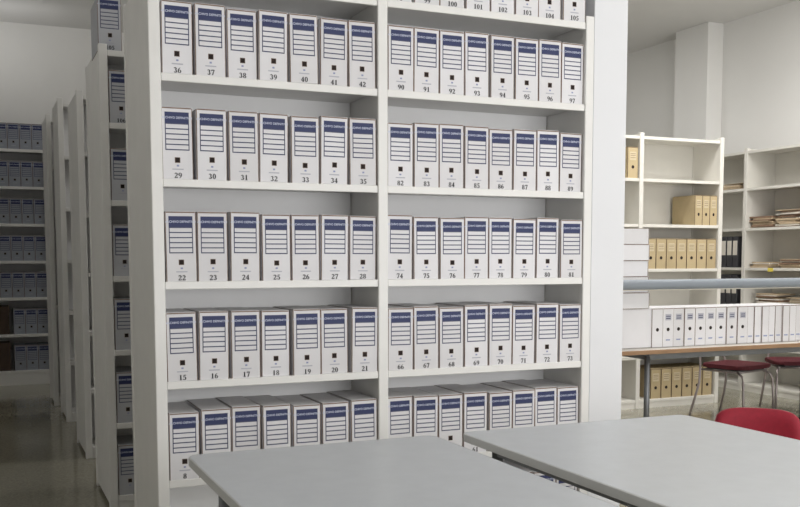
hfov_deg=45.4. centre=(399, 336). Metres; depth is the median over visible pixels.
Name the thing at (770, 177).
shelving unit
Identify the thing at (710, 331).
box
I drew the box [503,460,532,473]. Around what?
box
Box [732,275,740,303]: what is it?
ring binder
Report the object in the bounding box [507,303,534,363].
box
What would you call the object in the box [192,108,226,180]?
box
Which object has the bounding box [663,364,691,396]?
box
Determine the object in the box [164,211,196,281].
box
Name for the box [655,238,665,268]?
box
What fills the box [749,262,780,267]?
paper stack
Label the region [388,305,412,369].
box
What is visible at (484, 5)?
box
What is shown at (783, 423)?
chair
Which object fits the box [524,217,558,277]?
box
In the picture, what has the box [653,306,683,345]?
box
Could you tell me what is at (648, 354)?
desk
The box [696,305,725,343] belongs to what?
box
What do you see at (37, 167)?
box
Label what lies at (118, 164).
box
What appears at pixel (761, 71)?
wall
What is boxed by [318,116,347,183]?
box
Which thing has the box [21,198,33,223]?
box
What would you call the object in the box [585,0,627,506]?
wall column
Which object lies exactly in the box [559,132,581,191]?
box
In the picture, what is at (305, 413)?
box
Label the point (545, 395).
box
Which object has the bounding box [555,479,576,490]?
box
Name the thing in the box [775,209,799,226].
paper stack
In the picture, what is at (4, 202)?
box
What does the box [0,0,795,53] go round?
ceiling
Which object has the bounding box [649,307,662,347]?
box
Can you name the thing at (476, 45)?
box
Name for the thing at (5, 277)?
box
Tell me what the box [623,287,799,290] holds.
diffuser
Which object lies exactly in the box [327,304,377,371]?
box
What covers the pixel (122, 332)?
box
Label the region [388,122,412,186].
box
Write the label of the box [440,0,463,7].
box
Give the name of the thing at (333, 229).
box
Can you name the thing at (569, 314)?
box
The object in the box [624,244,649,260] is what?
box
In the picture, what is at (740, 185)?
paper stack
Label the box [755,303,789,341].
box
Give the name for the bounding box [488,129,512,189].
box
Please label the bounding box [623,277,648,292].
box
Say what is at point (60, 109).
shelving unit
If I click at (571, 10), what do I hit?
box
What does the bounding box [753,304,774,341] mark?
box
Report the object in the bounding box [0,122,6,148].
box
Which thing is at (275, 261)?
box
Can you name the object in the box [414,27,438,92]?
box
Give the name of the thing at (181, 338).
box
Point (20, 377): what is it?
shelving unit
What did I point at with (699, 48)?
column
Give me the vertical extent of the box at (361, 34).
0.275 m
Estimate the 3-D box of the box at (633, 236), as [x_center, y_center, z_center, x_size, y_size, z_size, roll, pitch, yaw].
[1.557,-0.708,6.787,0.278,0.112,0.316,-2,5,-24]
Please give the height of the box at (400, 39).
0.273 m
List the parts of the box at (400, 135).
lid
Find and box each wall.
[0,21,123,123]
[626,0,799,153]
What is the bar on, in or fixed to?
on the desk at (648, 354)
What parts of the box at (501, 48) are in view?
lid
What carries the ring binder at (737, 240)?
on the shelving unit at (770, 177)
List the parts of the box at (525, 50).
lid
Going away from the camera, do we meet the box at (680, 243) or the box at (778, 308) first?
the box at (778, 308)
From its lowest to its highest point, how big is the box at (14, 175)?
0.278 m
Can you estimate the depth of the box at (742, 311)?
7.09 m
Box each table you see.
[188,436,617,506]
[464,415,799,506]
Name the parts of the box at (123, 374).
lid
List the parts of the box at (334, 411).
lid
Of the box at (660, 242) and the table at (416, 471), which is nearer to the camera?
the table at (416, 471)
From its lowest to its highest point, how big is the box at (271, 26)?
0.278 m
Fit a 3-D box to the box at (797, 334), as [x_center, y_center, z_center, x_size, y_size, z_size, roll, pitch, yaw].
[2.992,-0.119,7.478,0.067,0.278,0.316,-2,5,-24]
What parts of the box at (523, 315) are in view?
lid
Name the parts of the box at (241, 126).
lid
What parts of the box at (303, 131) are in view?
lid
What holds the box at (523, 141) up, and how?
on the shelving unit at (147, 88)
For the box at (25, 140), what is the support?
on the shelving unit at (20, 377)
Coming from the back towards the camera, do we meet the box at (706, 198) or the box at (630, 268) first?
the box at (706, 198)
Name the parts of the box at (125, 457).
lid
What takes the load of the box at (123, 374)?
on the shelving unit at (103, 135)
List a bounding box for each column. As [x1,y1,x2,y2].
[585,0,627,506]
[674,22,723,139]
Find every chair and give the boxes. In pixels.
[688,356,774,414]
[715,407,799,439]
[759,353,799,408]
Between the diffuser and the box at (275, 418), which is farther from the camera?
the diffuser
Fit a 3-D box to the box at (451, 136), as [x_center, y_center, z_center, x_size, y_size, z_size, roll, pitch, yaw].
[0.167,-0.814,4.396,0.122,0.281,0.316,-2,5,-23]
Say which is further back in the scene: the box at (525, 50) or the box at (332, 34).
the box at (525, 50)
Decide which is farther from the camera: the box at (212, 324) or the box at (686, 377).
the box at (686, 377)
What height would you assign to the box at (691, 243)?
0.278 m
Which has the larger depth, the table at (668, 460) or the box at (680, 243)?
the box at (680, 243)
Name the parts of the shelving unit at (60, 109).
panel, panel, panel, panel, panel, panel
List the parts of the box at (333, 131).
lid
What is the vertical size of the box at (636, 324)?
0.278 m
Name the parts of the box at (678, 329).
lid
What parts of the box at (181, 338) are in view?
lid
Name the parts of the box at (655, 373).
lid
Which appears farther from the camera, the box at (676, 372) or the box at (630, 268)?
the box at (676, 372)
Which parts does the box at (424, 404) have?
lid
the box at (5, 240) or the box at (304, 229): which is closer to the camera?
the box at (304, 229)
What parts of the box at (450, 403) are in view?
lid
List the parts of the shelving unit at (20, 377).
panel, panel, panel, panel, panel, panel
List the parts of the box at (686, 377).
lid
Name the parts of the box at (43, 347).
lid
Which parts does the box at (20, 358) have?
lid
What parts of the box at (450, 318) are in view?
lid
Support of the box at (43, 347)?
on the shelving unit at (20, 377)
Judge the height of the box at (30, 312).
0.278 m
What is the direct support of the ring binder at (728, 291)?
on the shelving unit at (770, 177)
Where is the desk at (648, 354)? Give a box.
[622,341,799,418]
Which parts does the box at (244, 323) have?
lid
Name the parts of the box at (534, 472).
lid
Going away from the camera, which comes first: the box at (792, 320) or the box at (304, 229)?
the box at (304, 229)
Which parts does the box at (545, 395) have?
lid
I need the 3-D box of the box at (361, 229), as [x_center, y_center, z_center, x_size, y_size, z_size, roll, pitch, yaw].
[-0.221,-0.394,4.263,0.122,0.273,0.316,-1,5,-23]
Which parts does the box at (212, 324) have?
lid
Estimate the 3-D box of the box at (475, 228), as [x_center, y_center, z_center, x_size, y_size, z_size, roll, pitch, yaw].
[0.285,-0.414,4.476,0.122,0.279,0.316,-2,5,-23]
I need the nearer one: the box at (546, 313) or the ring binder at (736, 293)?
the box at (546, 313)
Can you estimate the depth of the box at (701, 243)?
8.95 m
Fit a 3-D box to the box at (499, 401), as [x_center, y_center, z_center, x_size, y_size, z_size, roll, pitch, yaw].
[0.406,0.382,4.585,0.122,0.273,0.316,-2,5,-23]
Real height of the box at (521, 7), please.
0.276 m
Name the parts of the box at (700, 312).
lid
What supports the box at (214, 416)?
on the shelving unit at (147, 88)
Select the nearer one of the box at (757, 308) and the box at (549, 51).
the box at (549, 51)
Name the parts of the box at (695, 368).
lid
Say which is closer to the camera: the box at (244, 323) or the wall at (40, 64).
the box at (244, 323)
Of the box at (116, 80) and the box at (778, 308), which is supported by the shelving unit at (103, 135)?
the box at (116, 80)
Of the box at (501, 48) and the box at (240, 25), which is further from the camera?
the box at (501, 48)
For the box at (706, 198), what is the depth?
8.94 m
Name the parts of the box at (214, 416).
lid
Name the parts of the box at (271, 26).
lid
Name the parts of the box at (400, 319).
lid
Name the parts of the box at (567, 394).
lid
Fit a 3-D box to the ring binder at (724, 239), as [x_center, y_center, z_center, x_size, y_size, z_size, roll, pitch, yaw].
[3.567,-0.903,10.219,0.283,0.325,0.072,-2,5,-24]
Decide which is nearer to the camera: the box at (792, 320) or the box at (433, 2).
the box at (433, 2)
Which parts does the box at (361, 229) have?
lid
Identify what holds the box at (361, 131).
on the shelving unit at (147, 88)
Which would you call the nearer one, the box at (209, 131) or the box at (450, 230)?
the box at (209, 131)
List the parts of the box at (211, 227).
lid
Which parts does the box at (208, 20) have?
lid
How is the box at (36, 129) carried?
on the shelving unit at (20, 377)
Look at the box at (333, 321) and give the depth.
4.10 m
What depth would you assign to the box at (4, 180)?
10.28 m
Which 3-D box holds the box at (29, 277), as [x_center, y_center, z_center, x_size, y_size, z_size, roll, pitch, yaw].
[-4.114,-0.580,10.617,0.122,0.278,0.316,-2,5,-24]
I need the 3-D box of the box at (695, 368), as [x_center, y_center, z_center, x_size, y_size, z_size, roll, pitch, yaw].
[2.748,0.408,9.191,0.113,0.278,0.321,-2,5,-24]
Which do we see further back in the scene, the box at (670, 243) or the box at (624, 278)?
the box at (670, 243)
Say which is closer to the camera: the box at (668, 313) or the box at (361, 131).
the box at (361, 131)
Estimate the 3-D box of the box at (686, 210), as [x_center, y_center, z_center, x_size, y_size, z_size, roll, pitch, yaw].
[2.719,-1.189,9.051,0.086,0.278,0.321,-2,5,-24]
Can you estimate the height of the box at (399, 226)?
0.281 m
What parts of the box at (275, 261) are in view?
lid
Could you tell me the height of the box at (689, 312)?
0.278 m
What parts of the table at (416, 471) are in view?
leg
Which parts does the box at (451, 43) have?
lid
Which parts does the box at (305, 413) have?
lid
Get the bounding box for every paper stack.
[723,182,743,189]
[749,216,781,227]
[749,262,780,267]
[755,293,795,303]
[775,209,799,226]
[778,259,799,267]
[789,297,799,303]
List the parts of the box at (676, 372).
lid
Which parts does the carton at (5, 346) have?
lid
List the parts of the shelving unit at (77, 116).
panel, panel, panel, panel, panel, panel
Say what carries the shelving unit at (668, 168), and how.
on the floor
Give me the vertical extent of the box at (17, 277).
0.278 m
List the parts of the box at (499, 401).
lid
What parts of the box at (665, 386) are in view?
lid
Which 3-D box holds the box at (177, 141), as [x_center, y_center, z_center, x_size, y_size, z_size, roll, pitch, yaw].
[-0.941,-0.774,3.915,0.122,0.281,0.316,-2,5,-23]
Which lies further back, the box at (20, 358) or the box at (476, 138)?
the box at (20, 358)
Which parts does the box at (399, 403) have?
lid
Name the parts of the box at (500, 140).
lid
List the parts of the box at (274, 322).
lid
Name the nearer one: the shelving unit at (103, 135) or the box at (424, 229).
the box at (424, 229)
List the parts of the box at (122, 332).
lid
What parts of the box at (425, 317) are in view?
lid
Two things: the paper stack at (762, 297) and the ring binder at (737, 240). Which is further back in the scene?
the ring binder at (737, 240)
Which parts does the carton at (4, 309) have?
lid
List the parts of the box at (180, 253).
lid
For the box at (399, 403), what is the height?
0.281 m
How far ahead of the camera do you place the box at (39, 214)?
10.45 m
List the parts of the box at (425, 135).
lid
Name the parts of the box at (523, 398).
lid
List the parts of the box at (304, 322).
lid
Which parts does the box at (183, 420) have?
lid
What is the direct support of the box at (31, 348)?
on the shelving unit at (20, 377)
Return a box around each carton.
[0,305,9,334]
[0,341,10,370]
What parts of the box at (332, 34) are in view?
lid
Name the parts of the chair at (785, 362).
leg, leg, seat, seat frame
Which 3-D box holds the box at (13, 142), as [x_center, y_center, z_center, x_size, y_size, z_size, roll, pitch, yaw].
[-4.227,-2.171,10.437,0.122,0.278,0.316,-2,5,-24]
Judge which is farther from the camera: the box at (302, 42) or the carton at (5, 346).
the carton at (5, 346)
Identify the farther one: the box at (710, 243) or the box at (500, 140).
the box at (710, 243)
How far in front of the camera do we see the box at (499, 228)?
4.39 m
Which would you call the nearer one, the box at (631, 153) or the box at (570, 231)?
the box at (570, 231)
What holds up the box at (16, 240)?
on the shelving unit at (20, 377)
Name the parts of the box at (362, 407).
lid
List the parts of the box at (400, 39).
lid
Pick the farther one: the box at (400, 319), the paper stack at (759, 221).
the paper stack at (759, 221)
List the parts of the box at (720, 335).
lid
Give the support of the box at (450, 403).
on the shelving unit at (147, 88)
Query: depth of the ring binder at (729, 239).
10.07 m
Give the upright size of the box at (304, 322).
0.279 m
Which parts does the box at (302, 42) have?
lid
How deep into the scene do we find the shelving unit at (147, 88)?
4.22 m
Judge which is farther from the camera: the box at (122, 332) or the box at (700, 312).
the box at (700, 312)
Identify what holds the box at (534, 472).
on the shelving unit at (147, 88)
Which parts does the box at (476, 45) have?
lid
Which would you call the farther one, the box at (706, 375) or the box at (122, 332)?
the box at (706, 375)
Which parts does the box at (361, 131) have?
lid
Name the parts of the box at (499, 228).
lid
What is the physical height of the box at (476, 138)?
0.278 m
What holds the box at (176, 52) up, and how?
on the shelving unit at (147, 88)
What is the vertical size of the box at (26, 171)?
0.278 m
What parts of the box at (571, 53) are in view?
lid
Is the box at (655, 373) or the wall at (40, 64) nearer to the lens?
the box at (655, 373)
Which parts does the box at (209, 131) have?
lid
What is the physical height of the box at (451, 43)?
0.275 m
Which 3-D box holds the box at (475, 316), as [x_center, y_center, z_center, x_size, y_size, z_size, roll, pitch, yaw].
[0.285,-0.016,4.507,0.122,0.280,0.316,-2,5,-24]
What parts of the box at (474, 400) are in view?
lid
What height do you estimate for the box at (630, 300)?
0.112 m
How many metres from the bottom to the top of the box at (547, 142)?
0.281 m
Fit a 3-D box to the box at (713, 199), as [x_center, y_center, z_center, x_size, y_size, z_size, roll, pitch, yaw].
[2.880,-1.195,9.121,0.086,0.278,0.321,-2,5,-24]
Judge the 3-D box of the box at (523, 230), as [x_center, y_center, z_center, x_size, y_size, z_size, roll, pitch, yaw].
[0.513,-0.420,4.577,0.122,0.273,0.316,-2,5,-24]
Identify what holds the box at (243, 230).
on the shelving unit at (147, 88)
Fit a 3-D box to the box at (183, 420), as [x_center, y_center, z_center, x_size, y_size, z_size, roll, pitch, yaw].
[-0.931,0.431,4.003,0.122,0.272,0.316,-2,5,-23]
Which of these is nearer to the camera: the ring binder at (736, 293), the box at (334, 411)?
the box at (334, 411)
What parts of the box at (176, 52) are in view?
lid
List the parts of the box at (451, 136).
lid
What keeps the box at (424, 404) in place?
on the shelving unit at (147, 88)
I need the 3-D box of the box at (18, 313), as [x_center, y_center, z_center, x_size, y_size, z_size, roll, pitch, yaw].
[-4.225,-0.177,10.598,0.122,0.278,0.316,-2,5,-24]
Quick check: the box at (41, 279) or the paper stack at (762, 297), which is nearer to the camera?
the paper stack at (762, 297)
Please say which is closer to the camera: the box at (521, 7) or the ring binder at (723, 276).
the box at (521, 7)
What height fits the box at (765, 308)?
0.278 m
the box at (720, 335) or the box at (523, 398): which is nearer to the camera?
the box at (523, 398)
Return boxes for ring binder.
[720,274,731,303]
[721,237,726,266]
[726,274,740,303]
[727,236,732,266]
[732,236,741,267]
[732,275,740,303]
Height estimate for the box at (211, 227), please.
0.278 m
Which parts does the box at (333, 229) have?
lid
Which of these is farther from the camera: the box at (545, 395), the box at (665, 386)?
the box at (665, 386)
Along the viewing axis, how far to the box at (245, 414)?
3.97 m
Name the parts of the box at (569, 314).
lid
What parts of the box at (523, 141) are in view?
lid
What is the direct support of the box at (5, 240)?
on the shelving unit at (20, 377)
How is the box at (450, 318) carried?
on the shelving unit at (147, 88)
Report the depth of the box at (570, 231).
4.52 m
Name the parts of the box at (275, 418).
lid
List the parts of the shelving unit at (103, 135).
panel, panel, panel, panel, panel, panel, panel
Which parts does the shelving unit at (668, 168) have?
panel, panel, panel, panel, panel, panel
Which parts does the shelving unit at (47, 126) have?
panel, panel, panel, panel, panel, panel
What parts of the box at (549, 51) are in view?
lid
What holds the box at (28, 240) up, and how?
on the shelving unit at (20, 377)
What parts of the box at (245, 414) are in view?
lid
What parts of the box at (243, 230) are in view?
lid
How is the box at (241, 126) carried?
on the shelving unit at (147, 88)
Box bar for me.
[623,278,799,290]
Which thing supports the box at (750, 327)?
on the desk at (648, 354)
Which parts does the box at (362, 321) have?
lid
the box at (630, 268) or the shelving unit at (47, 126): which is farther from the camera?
the shelving unit at (47, 126)
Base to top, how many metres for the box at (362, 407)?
0.279 m
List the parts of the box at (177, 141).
lid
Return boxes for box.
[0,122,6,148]
[0,160,8,185]
[0,198,9,223]
[0,235,10,260]
[0,272,12,297]
[7,123,19,148]
[8,160,20,186]
[9,198,21,223]
[10,235,22,260]
[12,272,24,297]
[12,307,25,333]
[13,343,26,370]
[19,123,31,149]
[20,161,32,186]
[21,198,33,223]
[23,235,34,260]
[24,272,36,296]
[24,307,37,333]
[25,342,38,369]
[31,124,42,149]
[32,161,43,186]
[33,198,44,223]
[35,235,45,260]
[36,272,46,296]
[36,307,47,332]
[37,342,48,369]
[91,0,121,60]
[108,69,125,122]
[110,148,126,200]
[111,224,128,275]
[113,297,130,349]
[115,366,132,422]
[117,435,133,494]
[159,0,192,74]
[161,106,192,178]
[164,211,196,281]
[166,308,197,381]
[168,402,199,480]
[184,308,228,379]
[187,398,230,453]
[192,2,225,76]
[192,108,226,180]
[195,211,227,280]
[215,307,260,377]
[215,396,260,451]
[225,8,256,78]
[226,110,258,181]
[226,211,259,280]
[244,307,289,376]
[244,395,290,448]
[256,9,287,81]
[258,113,287,182]
[259,214,290,280]
[273,306,320,375]
[273,395,320,446]
[287,13,317,83]
[288,116,318,183]
[290,215,319,279]
[300,393,348,443]
[305,305,347,373]
[317,17,347,85]
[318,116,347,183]
[318,214,347,279]
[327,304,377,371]
[327,390,376,441]
[347,118,375,184]
[348,20,375,88]
[348,216,375,279]
[387,24,413,90]
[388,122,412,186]
[388,214,412,278]
[388,303,437,368]
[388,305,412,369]
[388,388,411,438]
[389,387,437,436]
[411,122,438,186]
[412,0,439,4]
[412,217,438,278]
[412,386,462,445]
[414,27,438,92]
[424,304,462,367]
[434,302,487,366]
[434,384,486,451]
[438,123,463,187]
[438,217,463,278]
[439,30,464,94]
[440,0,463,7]
[455,217,487,278]
[463,126,488,188]
[463,301,511,364]
[464,0,489,10]
[464,31,488,96]
[464,384,511,450]
[480,382,534,427]
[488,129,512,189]
[488,217,511,277]
[489,35,513,98]
[490,0,513,13]
[502,379,556,425]
[503,301,558,362]
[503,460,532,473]
[504,460,555,481]
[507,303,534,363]
[512,129,536,190]
[512,219,535,277]
[514,0,538,16]
[514,38,538,100]
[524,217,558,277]
[529,379,578,424]
[536,130,558,190]
[538,0,560,19]
[538,39,561,102]
[542,301,580,361]
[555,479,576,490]
[558,220,582,277]
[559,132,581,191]
[561,0,584,21]
[561,42,583,103]
[622,308,650,348]
[623,261,648,276]
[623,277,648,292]
[623,293,649,308]
[624,228,648,244]
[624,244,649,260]
[625,147,637,177]
[639,365,660,398]
[642,365,670,397]
[648,238,655,268]
[649,306,673,346]
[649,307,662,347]
[652,364,681,396]
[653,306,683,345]
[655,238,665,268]
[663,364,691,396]
[666,238,676,268]
[668,305,705,345]
[668,306,694,345]
[671,363,701,395]
[672,195,702,224]
[676,239,686,268]
[682,305,715,344]
[684,362,711,394]
[686,239,696,268]
[696,239,705,268]
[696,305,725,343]
[702,195,709,224]
[706,239,715,268]
[707,304,736,343]
[709,196,716,224]
[710,304,747,343]
[723,304,753,342]
[733,304,761,342]
[743,304,768,341]
[746,303,781,341]
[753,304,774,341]
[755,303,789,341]
[765,303,795,340]
[775,303,799,340]
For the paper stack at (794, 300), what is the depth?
9.35 m
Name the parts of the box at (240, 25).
lid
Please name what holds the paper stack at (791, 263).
on the shelving unit at (770, 177)
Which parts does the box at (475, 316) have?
lid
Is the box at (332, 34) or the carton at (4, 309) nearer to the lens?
the box at (332, 34)
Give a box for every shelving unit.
[0,148,49,385]
[42,114,60,405]
[52,97,75,421]
[67,90,95,458]
[85,43,134,506]
[123,0,593,506]
[621,132,723,409]
[718,144,799,399]
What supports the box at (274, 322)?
on the shelving unit at (147, 88)
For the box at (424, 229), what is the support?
on the shelving unit at (147, 88)
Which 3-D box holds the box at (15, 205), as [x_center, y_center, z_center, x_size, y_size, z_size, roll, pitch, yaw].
[-4.228,-1.374,10.505,0.122,0.278,0.316,-2,5,-24]
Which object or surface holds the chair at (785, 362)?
on the floor
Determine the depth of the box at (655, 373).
8.86 m
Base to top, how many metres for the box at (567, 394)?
0.276 m
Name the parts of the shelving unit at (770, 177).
panel, panel, panel, panel, panel, panel, panel, panel, panel, panel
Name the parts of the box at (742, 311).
lid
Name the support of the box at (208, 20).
on the shelving unit at (147, 88)
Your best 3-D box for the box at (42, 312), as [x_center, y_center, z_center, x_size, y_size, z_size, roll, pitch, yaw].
[-4.002,-0.186,10.698,0.122,0.278,0.316,-2,5,-24]
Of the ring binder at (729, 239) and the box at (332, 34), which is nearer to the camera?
the box at (332, 34)
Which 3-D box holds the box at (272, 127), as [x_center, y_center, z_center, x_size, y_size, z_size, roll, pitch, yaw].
[-0.580,-0.787,4.074,0.122,0.280,0.316,-2,5,-23]
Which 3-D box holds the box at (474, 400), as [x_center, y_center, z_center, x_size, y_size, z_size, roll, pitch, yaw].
[0.284,0.383,4.539,0.122,0.279,0.316,-2,5,-23]
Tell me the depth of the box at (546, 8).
4.40 m
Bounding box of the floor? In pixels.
[0,384,799,506]
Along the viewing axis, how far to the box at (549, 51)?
4.42 m
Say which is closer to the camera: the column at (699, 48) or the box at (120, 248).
the box at (120, 248)
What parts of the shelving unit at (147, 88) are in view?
panel, panel, panel, panel, panel, panel, panel, panel, panel, panel, panel, panel, panel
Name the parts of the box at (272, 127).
lid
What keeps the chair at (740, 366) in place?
on the floor
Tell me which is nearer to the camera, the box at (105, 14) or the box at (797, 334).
the box at (105, 14)
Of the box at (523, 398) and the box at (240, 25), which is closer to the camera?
the box at (240, 25)
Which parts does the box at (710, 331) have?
lid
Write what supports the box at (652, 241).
on the shelving unit at (668, 168)
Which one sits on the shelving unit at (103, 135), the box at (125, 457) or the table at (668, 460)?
the box at (125, 457)
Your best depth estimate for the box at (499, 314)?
4.41 m
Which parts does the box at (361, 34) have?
lid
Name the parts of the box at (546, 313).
lid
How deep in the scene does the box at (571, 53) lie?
4.47 m
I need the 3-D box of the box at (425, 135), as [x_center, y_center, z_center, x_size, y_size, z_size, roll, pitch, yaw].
[0.053,-0.809,4.343,0.122,0.279,0.316,-2,5,-24]
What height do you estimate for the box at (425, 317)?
0.279 m
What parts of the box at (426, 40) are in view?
lid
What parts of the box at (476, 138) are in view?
lid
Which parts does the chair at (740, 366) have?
leg, leg, seat frame, seat, leg, leg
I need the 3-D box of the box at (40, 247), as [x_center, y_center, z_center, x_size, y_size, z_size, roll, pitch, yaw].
[-4.003,-0.983,10.634,0.122,0.278,0.316,-2,5,-24]
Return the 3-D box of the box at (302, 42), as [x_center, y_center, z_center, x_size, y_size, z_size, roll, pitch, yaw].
[-0.459,-1.197,4.079,0.122,0.277,0.316,-3,5,-24]
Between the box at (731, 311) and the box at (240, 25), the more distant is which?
the box at (731, 311)
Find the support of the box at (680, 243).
on the shelving unit at (668, 168)
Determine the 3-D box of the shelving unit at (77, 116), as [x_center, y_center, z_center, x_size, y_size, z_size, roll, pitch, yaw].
[-1.357,-0.461,7.199,2.054,2.500,0.675,-2,5,-24]
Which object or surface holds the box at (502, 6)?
on the shelving unit at (147, 88)
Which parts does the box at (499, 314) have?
lid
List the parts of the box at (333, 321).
lid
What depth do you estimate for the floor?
7.03 m
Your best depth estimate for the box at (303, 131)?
3.97 m
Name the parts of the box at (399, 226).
lid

